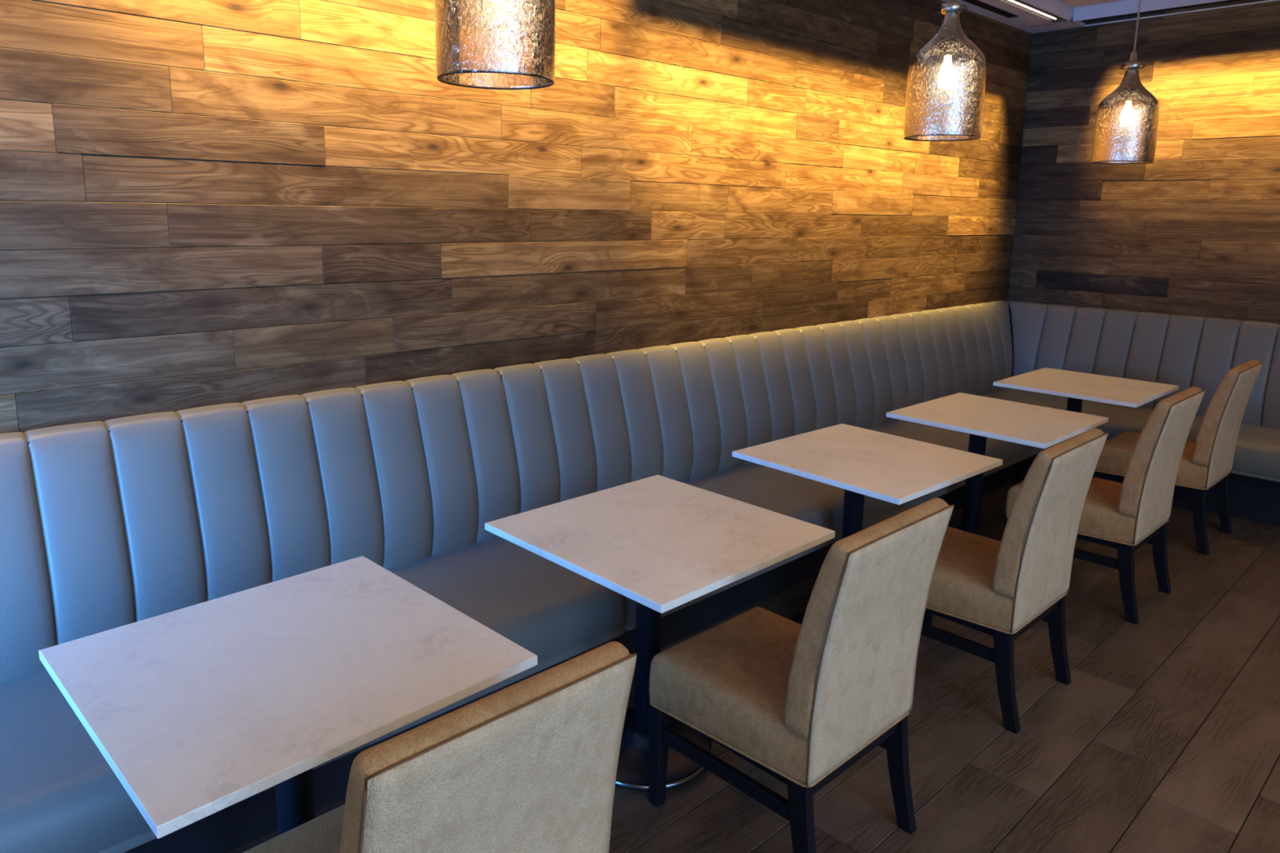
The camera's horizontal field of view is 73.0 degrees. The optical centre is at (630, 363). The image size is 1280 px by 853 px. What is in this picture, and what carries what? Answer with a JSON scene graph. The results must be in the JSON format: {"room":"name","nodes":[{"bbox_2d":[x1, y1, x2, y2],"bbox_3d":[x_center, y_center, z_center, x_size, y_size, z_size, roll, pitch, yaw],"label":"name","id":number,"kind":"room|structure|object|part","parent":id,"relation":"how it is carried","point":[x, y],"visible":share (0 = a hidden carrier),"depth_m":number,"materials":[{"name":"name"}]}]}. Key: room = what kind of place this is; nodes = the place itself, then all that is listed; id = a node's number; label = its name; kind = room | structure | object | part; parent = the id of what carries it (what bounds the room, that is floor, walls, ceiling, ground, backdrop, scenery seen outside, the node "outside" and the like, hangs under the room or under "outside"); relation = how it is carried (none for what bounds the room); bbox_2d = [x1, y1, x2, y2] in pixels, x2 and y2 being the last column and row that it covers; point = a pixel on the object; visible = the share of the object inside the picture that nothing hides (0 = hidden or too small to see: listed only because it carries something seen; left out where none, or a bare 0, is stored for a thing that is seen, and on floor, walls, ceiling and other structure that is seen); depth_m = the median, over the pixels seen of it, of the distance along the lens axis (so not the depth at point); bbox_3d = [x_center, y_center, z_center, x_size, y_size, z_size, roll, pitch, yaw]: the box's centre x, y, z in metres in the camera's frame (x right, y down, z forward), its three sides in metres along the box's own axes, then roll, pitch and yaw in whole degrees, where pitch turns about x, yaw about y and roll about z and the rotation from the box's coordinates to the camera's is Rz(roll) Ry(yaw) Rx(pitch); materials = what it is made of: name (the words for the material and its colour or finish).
{"room":"restaurant","nodes":[
{"label":"restaurant","id":0,"kind":"room"},
{"bbox_2d":[0,0,1031,433],"bbox_3d":[-0.131,-0.513,3.555,7.940,3.040,0.162,-8,14,-43],"label":"wall","id":1,"kind":"structure","parent":0,"point":[203,202],"depth_m":2.96,"materials":[{"name":"brown wood"}]},
{"bbox_2d":[962,0,1018,17],"bbox_3d":[-0.200,-1.801,2.966,7.120,0.060,0.068,-8,14,-43],"label":"air vent","id":2,"kind":"object","parent":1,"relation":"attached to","point":[983,5],"visible":0.38,"depth_m":5.21,"materials":[{"name":"black metal"}]},
{"bbox_3d":[-0.202,-1.803,2.964,7.115,0.047,0.006,-8,14,-43],"label":"divider blade","id":3,"kind":"part","parent":2,"relation":"part of","materials":[{"name":"black metal"}]},
{"bbox_2d":[942,0,1084,33],"bbox_3d":[0.002,-1.801,3.097,7.790,0.021,0.346,-8,14,-43],"label":"trim","id":4,"kind":"structure","parent":1,"relation":"attached to","point":[1028,22],"depth_m":5.45,"materials":[{"name":"paint"}]},
{"bbox_2d":[999,0,1068,22],"bbox_3d":[0.011,-1.795,2.947,7.500,0.060,0.085,-8,14,-43],"label":"ceiling light","id":5,"kind":"object","parent":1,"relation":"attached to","point":[1019,4],"visible":0.67,"depth_m":5.25,"materials":[{"name":"white plastic"}]},
{"bbox_2d":[227,477,1279,852],"bbox_3d":[1.556,1.505,1.447,8.659,0.150,5.920,-8,14,-43],"label":"floor","id":6,"kind":"structure","parent":0,"point":[1163,736],"depth_m":2.74,"materials":[{"name":"wood"}]},
{"bbox_2d":[39,555,537,839],"bbox_3d":[-0.697,0.951,1.814,0.711,0.743,0.711,11,14,44],"label":"bistro table","id":7,"kind":"object","parent":6,"relation":"on","point":[197,711],"visible":1,"depth_m":1.66,"materials":[{"name":"white stone"}]},
{"bbox_2d":[0,368,626,852],"bbox_3d":[-1.428,0.762,1.907,3.218,1.060,0.748,-8,14,-43],"label":"bench","id":8,"kind":"object","parent":6,"relation":"on","point":[109,524],"visible":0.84,"depth_m":2.42,"materials":[{"name":"grey leather"}]},
{"bbox_3d":[-1.660,0.577,2.127,3.218,0.740,0.040,-8,14,-43],"label":"frame","id":9,"kind":"part","parent":8,"relation":"part of","materials":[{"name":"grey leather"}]},
{"bbox_2d":[0,537,626,852],"bbox_3d":[-1.393,0.904,1.891,3.216,0.176,0.638,-8,14,-43],"label":"seat cushion","id":10,"kind":"object","parent":8,"relation":"on","point":[59,793],"depth_m":2.10,"materials":[{"name":"grey leather"}]},
{"bbox_2d":[243,641,636,852],"bbox_3d":[-0.373,0.905,1.543,0.482,0.937,0.603,-8,14,-42],"label":"dining chair","id":11,"kind":"object","parent":6,"relation":"on","point":[530,765],"visible":1,"depth_m":1.28,"materials":[{"name":"beige fabric"}]},
{"bbox_3d":[-0.397,0.984,1.583,0.475,0.155,0.533,-8,14,-42],"label":"seat","id":12,"kind":"part","parent":11,"relation":"part of","materials":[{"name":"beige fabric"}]},
{"bbox_3d":[-0.193,0.789,1.331,0.472,0.597,0.084,-8,14,-42],"label":"panel","id":13,"kind":"part","parent":11,"relation":"part of","materials":[{"name":"beige fabric"}]},
{"bbox_2d":[484,475,835,791],"bbox_3d":[0.077,0.834,2.547,0.711,0.743,0.711,-9,14,-43],"label":"bistro table","id":14,"kind":"object","parent":6,"relation":"on","point":[662,544],"visible":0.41,"depth_m":2.46,"materials":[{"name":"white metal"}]},
{"bbox_2d":[493,300,1062,656],"bbox_3d":[1.316,0.356,4.466,4.329,1.060,0.748,-8,14,-43],"label":"bench","id":15,"kind":"object","parent":6,"relation":"on","point":[582,425],"visible":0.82,"depth_m":3.84,"materials":[{"name":"grey leather"}]},
{"bbox_3d":[1.065,0.174,4.668,4.278,0.740,0.040,-8,14,-43],"label":"frame","id":16,"kind":"part","parent":15,"relation":"part of","materials":[{"name":"grey leather"}]},
{"bbox_2d":[621,387,1062,631],"bbox_3d":[1.323,0.501,4.423,4.246,0.176,0.638,-8,14,-43],"label":"seat cushion","id":17,"kind":"object","parent":15,"relation":"on","point":[816,503],"depth_m":3.78,"materials":[{"name":"grey leather"}]},
{"bbox_2d":[648,497,953,852],"bbox_3d":[0.424,0.786,2.295,0.482,0.937,0.603,-8,14,-43],"label":"dining chair","id":18,"kind":"object","parent":6,"relation":"on","point":[802,704],"visible":1,"depth_m":2.12,"materials":[{"name":"beige fabric"}]},
{"bbox_3d":[0.078,1.072,2.402,0.045,0.325,0.045,-8,14,-43],"label":"leg","id":19,"kind":"part","parent":18,"relation":"part of","materials":[{"name":"black wood"}]},
{"bbox_3d":[0.400,0.865,2.334,0.475,0.155,0.533,-8,14,-43],"label":"seat","id":20,"kind":"part","parent":18,"relation":"part of","materials":[{"name":"beige fabric"}]},
{"bbox_3d":[0.401,0.941,2.344,0.430,0.057,0.485,-8,14,-43],"label":"seat frame","id":21,"kind":"part","parent":18,"relation":"part of","materials":[{"name":"black wood"}]},
{"bbox_3d":[0.414,1.131,2.041,0.029,0.345,0.106,-8,14,-43],"label":"leg","id":22,"kind":"part","parent":18,"relation":"part of","materials":[{"name":"black wood"}]},
{"bbox_3d":[0.581,0.596,2.097,0.482,0.490,0.147,-8,14,-43],"label":"backrest","id":23,"kind":"part","parent":18,"relation":"part of","materials":[{"name":"beige fabric"}]},
{"bbox_3d":[0.605,0.669,2.083,0.472,0.597,0.084,-8,14,-43],"label":"panel","id":24,"kind":"part","parent":18,"relation":"part of","materials":[{"name":"beige fabric"}]},
{"bbox_3d":[0.730,1.084,2.335,0.029,0.345,0.106,-8,14,-43],"label":"leg","id":25,"kind":"part","parent":18,"relation":"part of","materials":[{"name":"black wood"}]},
{"bbox_2d":[732,423,1003,624],"bbox_3d":[0.881,0.711,3.319,0.711,0.743,0.711,-8,13,-41],"label":"bistro table","id":26,"kind":"object","parent":6,"relation":"on","point":[862,462],"visible":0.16,"depth_m":3.21,"materials":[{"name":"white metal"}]},
{"bbox_2d":[885,392,1108,534],"bbox_3d":[1.670,0.601,4.020,0.711,0.743,0.711,-8,14,-42],"label":"bistro table","id":27,"kind":"object","parent":6,"relation":"on","point":[981,417],"visible":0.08,"depth_m":3.94,"materials":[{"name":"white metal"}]},
{"bbox_2d":[920,427,1108,733],"bbox_3d":[1.226,0.666,3.048,0.482,0.937,0.603,-8,14,-43],"label":"dining chair","id":28,"kind":"object","parent":6,"relation":"on","point":[1002,589],"visible":0.88,"depth_m":2.82,"materials":[{"name":"beige fabric"}]},
{"bbox_3d":[1.183,0.907,3.440,0.045,0.325,0.045,-8,14,-43],"label":"leg","id":29,"kind":"part","parent":28,"relation":"part of","materials":[{"name":"black wood"}]},
{"bbox_3d":[1.201,0.745,3.087,0.475,0.155,0.533,-8,14,-43],"label":"seat","id":30,"kind":"part","parent":28,"relation":"part of","materials":[{"name":"beige fabric"}]},
{"bbox_3d":[1.203,0.821,3.097,0.430,0.057,0.485,-8,14,-43],"label":"seat frame","id":31,"kind":"part","parent":28,"relation":"part of","materials":[{"name":"black wood"}]},
{"bbox_3d":[1.217,1.011,2.794,0.029,0.345,0.106,-8,14,-43],"label":"leg","id":32,"kind":"part","parent":28,"relation":"part of","materials":[{"name":"black wood"}]},
{"bbox_3d":[1.383,0.476,2.850,0.482,0.490,0.147,-8,14,-43],"label":"backrest","id":33,"kind":"part","parent":28,"relation":"part of","materials":[{"name":"beige fabric"}]},
{"bbox_3d":[1.531,0.964,3.089,0.029,0.345,0.106,-9,14,-43],"label":"leg","id":34,"kind":"part","parent":28,"relation":"part of","materials":[{"name":"black wood"}]},
{"bbox_3d":[1.407,0.550,2.837,0.472,0.597,0.084,-8,14,-43],"label":"panel","id":35,"kind":"part","parent":28,"relation":"part of","materials":[{"name":"beige fabric"}]},
{"bbox_2d":[993,367,1178,441],"bbox_3d":[2.488,0.476,4.803,0.711,0.743,0.711,-8,14,-43],"label":"bistro table","id":36,"kind":"object","parent":6,"relation":"on","point":[1077,387],"visible":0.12,"depth_m":4.68,"materials":[{"name":"white stone"}]},
{"bbox_2d":[1003,386,1204,624],"bbox_3d":[2.058,0.545,3.811,0.482,0.937,0.603,-8,14,-43],"label":"dining chair","id":37,"kind":"object","parent":6,"relation":"on","point":[1124,517],"visible":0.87,"depth_m":3.56,"materials":[{"name":"beige fabric"}]},
{"bbox_3d":[1.712,0.831,3.918,0.045,0.325,0.045,-8,14,-43],"label":"leg","id":38,"kind":"part","parent":37,"relation":"part of","materials":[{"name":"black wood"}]},
{"bbox_3d":[2.034,0.624,3.850,0.475,0.155,0.533,-8,14,-43],"label":"seat","id":39,"kind":"part","parent":37,"relation":"part of","materials":[{"name":"beige fabric"}]},
{"bbox_3d":[2.036,0.700,3.860,0.430,0.057,0.485,-8,14,-43],"label":"seat frame","id":40,"kind":"part","parent":37,"relation":"part of","materials":[{"name":"black wood"}]},
{"bbox_3d":[2.048,0.890,3.557,0.029,0.345,0.106,-8,14,-43],"label":"leg","id":41,"kind":"part","parent":37,"relation":"part of","materials":[{"name":"black wood"}]},
{"bbox_3d":[2.215,0.355,3.613,0.482,0.490,0.147,-8,14,-43],"label":"backrest","id":42,"kind":"part","parent":37,"relation":"part of","materials":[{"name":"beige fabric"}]},
{"bbox_3d":[2.364,0.843,3.851,0.029,0.345,0.106,-8,14,-43],"label":"leg","id":43,"kind":"part","parent":37,"relation":"part of","materials":[{"name":"black wood"}]},
{"bbox_3d":[2.239,0.429,3.599,0.472,0.597,0.084,-8,14,-43],"label":"panel","id":44,"kind":"part","parent":37,"relation":"part of","materials":[{"name":"beige fabric"}]},
{"bbox_2d":[1005,300,1279,526],"bbox_3d":[3.692,0.366,4.621,0.745,1.060,3.788,-8,14,-43],"label":"bench","id":45,"kind":"object","parent":6,"relation":"on","point":[1186,352],"visible":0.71,"depth_m":5.23,"materials":[{"name":"grey leather"}]},
{"bbox_3d":[3.936,0.194,4.814,0.090,0.740,3.777,-8,14,-43],"label":"frame","id":46,"kind":"part","parent":45,"relation":"part of","materials":[{"name":"grey leather"}]},
{"bbox_2d":[1014,388,1279,482],"bbox_3d":[3.684,0.515,4.558,0.617,0.176,3.667,-8,14,-43],"label":"seat cushion","id":47,"kind":"object","parent":45,"relation":"on","point":[1257,449],"depth_m":4.91,"materials":[{"name":"grey leather"}]},
{"bbox_2d":[1093,359,1262,555],"bbox_3d":[2.847,0.427,4.554,0.482,0.937,0.603,-8,14,-42],"label":"dining chair","id":48,"kind":"object","parent":6,"relation":"on","point":[1206,465],"visible":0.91,"depth_m":4.31,"materials":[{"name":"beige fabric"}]},
{"bbox_3d":[2.501,0.713,4.663,0.045,0.325,0.045,-8,14,-42],"label":"leg","id":49,"kind":"part","parent":48,"relation":"part of","materials":[{"name":"black wood"}]},
{"bbox_3d":[2.807,0.668,4.946,0.045,0.325,0.045,-8,14,-42],"label":"leg","id":50,"kind":"part","parent":48,"relation":"part of","materials":[{"name":"black wood"}]},
{"bbox_3d":[2.822,0.506,4.593,0.475,0.155,0.533,-8,14,-42],"label":"seat","id":51,"kind":"part","parent":48,"relation":"part of","materials":[{"name":"beige fabric"}]},
{"bbox_3d":[2.824,0.582,4.603,0.430,0.057,0.485,-8,14,-42],"label":"seat frame","id":52,"kind":"part","parent":48,"relation":"part of","materials":[{"name":"black wood"}]},
{"bbox_3d":[2.835,0.772,4.300,0.029,0.345,0.106,-8,14,-42],"label":"leg","id":53,"kind":"part","parent":48,"relation":"part of","materials":[{"name":"black wood"}]},
{"bbox_3d":[3.152,0.725,4.593,0.029,0.345,0.106,-8,14,-42],"label":"leg","id":54,"kind":"part","parent":48,"relation":"part of","materials":[{"name":"black wood"}]},
{"bbox_3d":[3.003,0.237,4.355,0.482,0.490,0.147,-8,14,-42],"label":"backrest","id":55,"kind":"part","parent":48,"relation":"part of","materials":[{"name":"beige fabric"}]},
{"bbox_3d":[3.027,0.311,4.341,0.472,0.597,0.084,-8,14,-42],"label":"panel","id":56,"kind":"part","parent":48,"relation":"part of","materials":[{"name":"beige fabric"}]},
{"bbox_2d":[1057,0,1123,8],"bbox_3d":[1.924,-1.509,0.919,7.570,0.100,5.484,-8,14,-43],"label":"ceiling","id":57,"kind":"structure","parent":0,"point":[1073,3],"depth_m":5.31,"materials":[{"name":"beige paint"}]},
{"bbox_2d":[434,0,555,89],"bbox_3d":[-0.293,-1.137,1.852,0.264,1.026,0.264,-1,10,-9],"label":"pendant lamp","id":58,"kind":"object","parent":57,"relation":"hanging from","point":[446,12],"visible":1,"depth_m":1.85,"materials":[{"name":"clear glass"}]},
{"bbox_3d":[-0.297,-0.855,1.901,0.060,0.118,0.060,-1,10,-9],"label":"bulb","id":59,"kind":"part","parent":58,"relation":"part of","materials":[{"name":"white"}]},
{"bbox_2d":[903,0,986,141],"bbox_3d":[1.121,-1.314,3.007,0.264,1.032,0.264,4,11,19],"label":"pendant lamp","id":60,"kind":"object","parent":57,"relation":"hanging from","point":[950,37],"visible":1,"depth_m":3.00,"materials":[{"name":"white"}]},
{"bbox_3d":[1.117,-1.029,3.058,0.060,0.118,0.060,4,11,19],"label":"bulb","id":61,"kind":"part","parent":60,"relation":"part of","materials":[{"name":"white glass"}]},
{"bbox_2d":[942,11,955,56],"bbox_3d":[1.119,-1.155,3.035,0.042,0.145,0.042,4,11,19],"label":"socket","id":62,"kind":"object","parent":60,"relation":"attached to","point":[948,19],"depth_m":3.01,"materials":[{"name":"silver metal"}]},
{"bbox_2d":[1019,0,1226,22],"bbox_3d":[1.924,-1.432,0.943,7.585,0.100,5.498,-8,14,-43],"label":"trim","id":63,"kind":"structure","parent":57,"relation":"attached to","point":[1055,7],"depth_m":5.25,"materials":[{"name":"grey paint"}]},
{"bbox_2d":[1091,0,1159,164],"bbox_3d":[2.346,-1.469,4.027,0.264,1.042,0.264,6,11,28],"label":"pendant lamp","id":64,"kind":"object","parent":57,"relation":"hanging from","point":[1131,87],"visible":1,"depth_m":4.02,"materials":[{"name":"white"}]},
{"bbox_3d":[2.341,-1.165,4.080,0.264,0.420,0.264,6,11,28],"label":"lamp shade","id":65,"kind":"part","parent":64,"relation":"part of","materials":[{"name":"clear glass"}]},
{"bbox_3d":[2.341,-1.179,4.078,0.060,0.118,0.060,6,11,28],"label":"bulb","id":66,"kind":"part","parent":64,"relation":"part of","materials":[{"name":"white glass"}]},
{"bbox_2d":[1124,68,1136,101],"bbox_3d":[2.343,-1.305,4.056,0.042,0.145,0.042,6,11,28],"label":"socket","id":67,"kind":"object","parent":64,"relation":"attached to","point":[1130,77],"depth_m":4.04,"materials":[{"name":"silver metal"}]},
{"bbox_3d":[2.349,-1.706,3.985,0.008,0.520,0.008,6,11,28],"label":"cord","id":68,"kind":"part","parent":64,"relation":"part of","materials":[{"name":"grey plastic"}]},
{"bbox_2d":[1008,0,1279,323],"bbox_3d":[4.743,-0.524,4.062,0.162,3.040,5.836,-8,14,-43],"label":"wall","id":69,"kind":"structure","parent":0,"point":[1193,230],"depth_m":5.38,"materials":[{"name":"brown wood"}]},
{"bbox_2d":[1084,0,1279,26],"bbox_3d":[4.821,-1.813,3.645,0.008,0.010,5.484,-8,14,-43],"label":"trim","id":70,"kind":"structure","parent":69,"relation":"attached to","point":[1265,1],"depth_m":5.20,"materials":[{"name":"paint"}]}
]}

